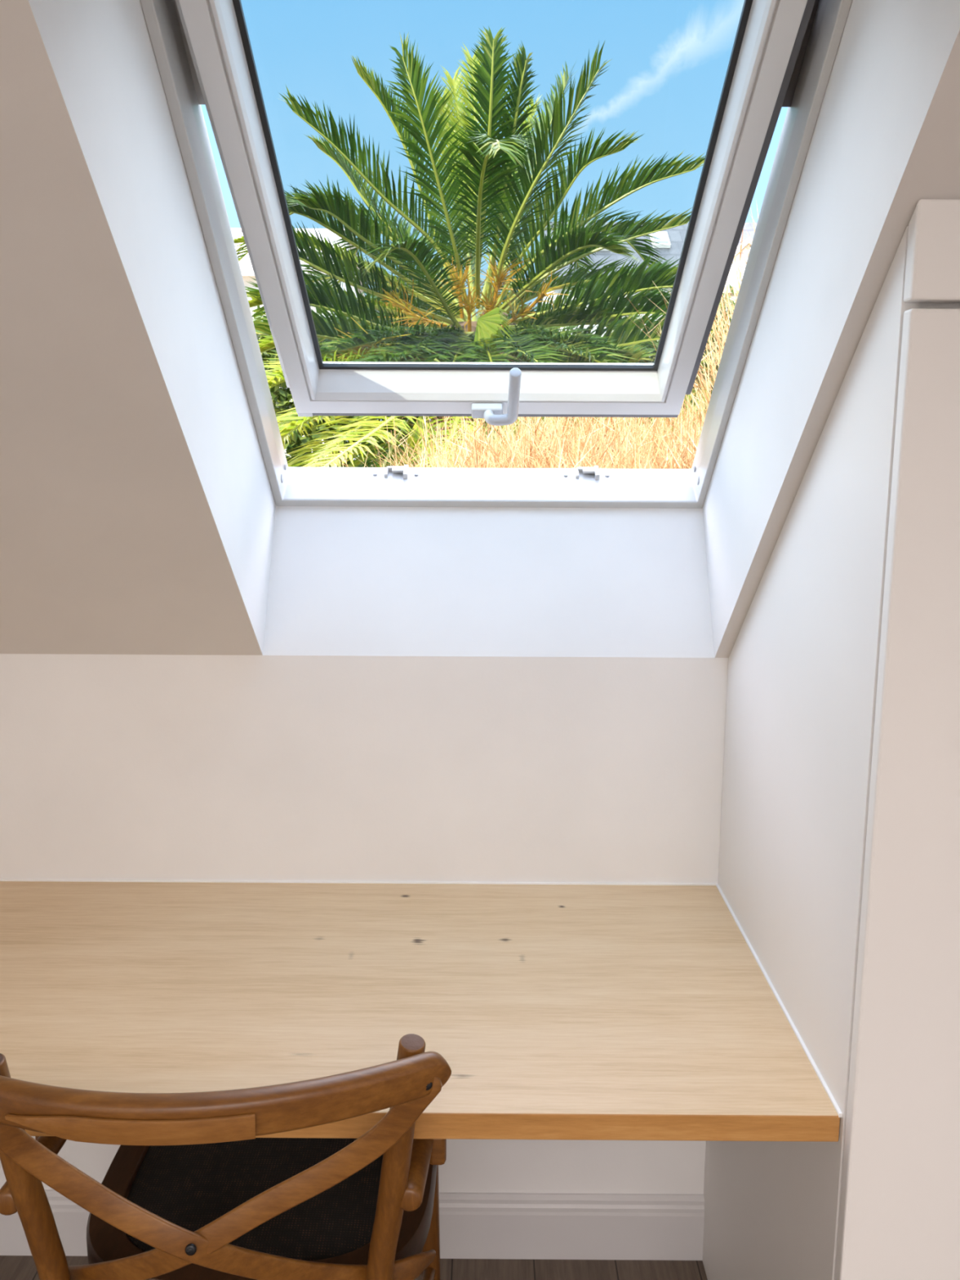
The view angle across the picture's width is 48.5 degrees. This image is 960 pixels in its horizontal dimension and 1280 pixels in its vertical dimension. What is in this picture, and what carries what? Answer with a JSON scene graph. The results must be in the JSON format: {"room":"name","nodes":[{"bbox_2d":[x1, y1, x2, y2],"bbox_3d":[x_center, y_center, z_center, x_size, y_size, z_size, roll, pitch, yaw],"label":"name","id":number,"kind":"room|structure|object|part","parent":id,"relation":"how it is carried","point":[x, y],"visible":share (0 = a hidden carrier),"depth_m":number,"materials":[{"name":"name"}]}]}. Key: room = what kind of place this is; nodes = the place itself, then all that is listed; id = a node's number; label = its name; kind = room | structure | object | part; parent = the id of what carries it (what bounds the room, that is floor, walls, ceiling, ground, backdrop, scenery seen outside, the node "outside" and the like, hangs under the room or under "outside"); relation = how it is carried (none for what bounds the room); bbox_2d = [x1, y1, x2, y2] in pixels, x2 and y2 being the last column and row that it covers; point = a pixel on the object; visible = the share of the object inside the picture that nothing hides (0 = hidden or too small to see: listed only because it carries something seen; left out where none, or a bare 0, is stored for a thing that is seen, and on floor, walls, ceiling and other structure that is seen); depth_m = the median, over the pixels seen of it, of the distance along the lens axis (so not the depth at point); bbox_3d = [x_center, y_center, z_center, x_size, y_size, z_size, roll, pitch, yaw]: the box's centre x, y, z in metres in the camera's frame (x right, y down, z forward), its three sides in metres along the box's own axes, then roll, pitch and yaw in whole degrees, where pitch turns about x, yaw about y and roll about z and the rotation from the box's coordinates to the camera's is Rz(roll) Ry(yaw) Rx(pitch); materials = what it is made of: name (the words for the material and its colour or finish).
{"room":"home office","nodes":[
{"label":"home office","id":0,"kind":"room"},
{"bbox_2d":[0,1255,707,1279],"bbox_3d":[0.016,1.590,0.053,3.650,0.120,4.351,0,10,0],"label":"floor","id":1,"kind":"structure","parent":0,"point":[11,1267],"depth_m":2.01,"materials":[{"name":"brown wood"}]},
{"bbox_2d":[0,1033,451,1279],"bbox_3d":[-0.311,0.829,1.454,0.556,0.893,0.708,0,10,0],"label":"chair","id":2,"kind":"object","parent":1,"relation":"on","point":[189,1190],"visible":0.91,"depth_m":1.19,"materials":[{"name":"brown wood"}]},
{"bbox_3d":[-0.536,0.611,1.418,0.038,0.047,0.427,0,10,0],"label":"arm","id":3,"kind":"part","parent":2,"relation":"part of","materials":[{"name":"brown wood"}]},
{"bbox_3d":[-0.502,0.871,1.237,0.041,0.884,0.106,3,10,15],"label":"leg","id":4,"kind":"part","parent":2,"relation":"part of","materials":[{"name":"brown wood"}]},
{"bbox_3d":[-0.293,0.465,1.087,0.531,0.049,0.102,0,10,-4],"label":"rail","id":5,"kind":"part","parent":2,"relation":"part of","materials":[{"name":"brown wood"}]},
{"bbox_3d":[-0.305,0.773,1.567,0.392,0.018,0.386,0,10,0],"label":"seat panel","id":6,"kind":"part","parent":2,"relation":"part of","materials":[{"name":"black fabric"}]},
{"bbox_3d":[-0.111,0.866,1.260,0.060,0.889,0.113,-6,12,-32],"label":"leg","id":7,"kind":"part","parent":2,"relation":"part of","materials":[{"name":"brown wood"}]},
{"bbox_3d":[-0.070,0.614,1.426,0.040,0.042,0.411,1,10,2],"label":"arm","id":8,"kind":"part","parent":2,"relation":"part of","materials":[{"name":"brown wood"}]},
{"bbox_3d":[-0.079,0.902,1.714,0.038,0.657,0.090,0,10,0],"label":"leg","id":9,"kind":"part","parent":2,"relation":"part of","materials":[{"name":"brown wood"}]},
{"bbox_2d":[702,199,959,1279],"bbox_3d":[0.764,0.375,1.544,0.676,1.760,0.705,0,10,0],"label":"wardrobe","id":10,"kind":"object","parent":1,"relation":"on","point":[839,866],"visible":0.95,"depth_m":1.23,"materials":[{"name":"paint"}]},
{"bbox_3d":[0.593,0.474,1.216,0.334,1.638,0.022,0,10,0],"label":"door","id":11,"kind":"part","parent":10,"relation":"part of","materials":[{"name":"paint"}]},
{"bbox_3d":[0.767,-0.385,1.062,0.676,0.095,0.022,0,10,0],"label":"panel","id":12,"kind":"part","parent":10,"relation":"part of","materials":[{"name":"paint"}]},
{"bbox_2d":[0,653,728,1194],"bbox_3d":[0.028,0.590,2.015,3.650,1.165,0.140,0,10,0],"label":"wall","id":13,"kind":"structure","parent":0,"point":[515,769],"depth_m":1.88,"materials":[{"name":"white paint"}]},
{"bbox_2d":[0,1189,704,1260],"bbox_3d":[-0.638,1.110,2.030,2.124,0.129,0.016,0,10,0],"label":"baseboard","id":14,"kind":"structure","parent":13,"relation":"attached to","point":[473,1225],"depth_m":2.02,"materials":[{"name":"paint"}]},
{"bbox_2d":[0,879,717,885],"bbox_3d":[-0.635,0.433,1.916,2.123,0.003,0.004,0,10,0],"label":"trim","id":15,"kind":"structure","parent":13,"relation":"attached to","point":[1,880],"depth_m":1.91,"materials":[{"name":"white"}]},
{"bbox_2d":[0,881,839,1142],"bbox_3d":[-0.637,0.510,1.589,2.122,0.035,0.675,0,10,0],"label":"desk","id":16,"kind":"object","parent":13,"relation":"attached to","point":[590,1012],"visible":1,"depth_m":1.51,"materials":[{"name":"brown wood"}]},
{"bbox_2d":[28,0,959,657],"bbox_3d":[0.015,-0.337,1.316,0.781,0.905,1.225,0,10,0],"label":"window reveal","id":17,"kind":"structure","parent":13,"relation":"attached to","point":[311,580],"depth_m":1.57,"materials":[{"name":"white paint"}]},
{"bbox_2d":[715,884,842,1117],"bbox_3d":[0.424,0.498,1.581,0.004,0.005,0.672,0,10,0],"label":"trim","id":18,"kind":"structure","parent":13,"relation":"attached to","point":[796,1032],"depth_m":1.47,"materials":[{"name":"white"}]},
{"bbox_2d":[0,0,959,657],"bbox_3d":[0.025,-0.261,-0.345,3.650,1.335,4.211,0,10,0],"label":"ceiling","id":19,"kind":"structure","parent":0,"point":[111,543],"depth_m":1.33,"materials":[{"name":"beige paint"}]},
{"bbox_3d":[0.033,-0.992,0.847,4.250,2.389,2.811,0,10,0],"label":"roof","id":20,"kind":"structure","parent":0,"visible":0},
{"bbox_2d":[139,0,852,508],"bbox_3d":[0.017,-0.586,1.564,0.841,0.811,0.918,0,10,0],"label":"window","id":21,"kind":"structure","parent":20,"relation":"attached to","point":[784,52],"depth_m":1.62,"materials":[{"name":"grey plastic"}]},
{"bbox_3d":[0.013,-0.414,1.926,0.056,0.027,0.031,0,10,0],"label":"handle","id":22,"kind":"part","parent":21,"relation":"part of","materials":[{"name":"grey"}]},
{"bbox_3d":[0.052,-0.420,1.851,0.051,0.092,0.160,-3,11,-17],"label":"handle lever","id":23,"kind":"part","parent":21,"relation":"part of","materials":[{"name":"grey"}]},
{"label":"outside","id":24,"kind":"structure","parent":0,"visible":0},
{"bbox_3d":[0.112,-4.407,30.702,80.000,2.200,58.000,0,10,0],"label":"ground","id":25,"kind":"structure","parent":24,"visible":0},
{"bbox_2d":[231,227,364,459],"bbox_3d":[-7.723,-7.997,29.080,8.600,6.160,6.600,0,10,0],"label":"house","id":26,"kind":"structure","parent":25,"relation":"on","point":[245,264],"depth_m":26.62,"materials":[{"name":"tile"}]},
{"bbox_2d":[249,262,465,467],"bbox_3d":[-1.462,-2.942,12.693,2.763,2.917,1.401,0,10,0],"label":"palm tree","id":27,"kind":"object","parent":25,"relation":"on","point":[280,397],"visible":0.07,"depth_m":12.37,"materials":[{"name":"green plant"}]},
{"bbox_2d":[233,27,718,467],"bbox_3d":[0.060,-2.756,8.026,3.987,4.558,5.814,-2,10,-14],"label":"palm tree","id":28,"kind":"object","parent":25,"relation":"on","point":[492,335],"visible":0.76,"depth_m":7.65,"materials":[{"name":"green plant"}]},
{"bbox_2d":[370,360,707,467],"bbox_3d":[0.882,-0.818,6.186,3.076,1.585,2.322,1,10,3],"label":"grass","id":29,"kind":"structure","parent":25,"relation":"on","point":[697,401],"depth_m":6.02,"materials":[{"name":"yellow plant"}]},
{"bbox_2d":[322,207,758,469],"bbox_3d":[0.716,-0.729,4.841,3.557,2.387,3.787,7,12,34],"label":"dry grass","id":30,"kind":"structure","parent":25,"relation":"on","point":[556,451],"depth_m":4.19,"materials":[{"name":"yellow plant"}]},
{"bbox_2d":[475,284,738,436],"bbox_3d":[1.559,-2.829,12.692,3.321,2.741,1.352,0,10,0],"label":"grass","id":31,"kind":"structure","parent":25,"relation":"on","point":[652,357],"depth_m":12.29,"materials":[{"name":"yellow plant"}]},
{"bbox_2d":[537,222,757,419],"bbox_3d":[5.894,-9.112,32.893,8.000,7.160,6.600,0,10,0],"label":"house","id":32,"kind":"structure","parent":25,"relation":"on","point":[673,239],"depth_m":30.71,"materials":[{"name":"grey stone"}]},
{"bbox_3d":[5.253,-11.693,31.123,0.370,0.496,0.680,0,10,0],"label":"pane","id":33,"kind":"part","parent":32,"relation":"part of","materials":[{"name":"white glass"}]},
{"bbox_2d":[654,236,752,341],"bbox_3d":[5.506,-6.350,24.741,2.400,4.760,5.180,0,10,0],"label":"house","id":34,"kind":"structure","parent":25,"relation":"on","point":[733,271],"depth_m":21.97,"materials":[{"name":"tile"}]},
{"bbox_2d":[694,286,738,394],"bbox_3d":[4.549,-4.184,17.674,2.350,3.150,0.400,0,10,0],"label":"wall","id":35,"kind":"structure","parent":25,"relation":"on","point":[731,295],"depth_m":17.27,"materials":[{"name":"white paint"}]}
]}

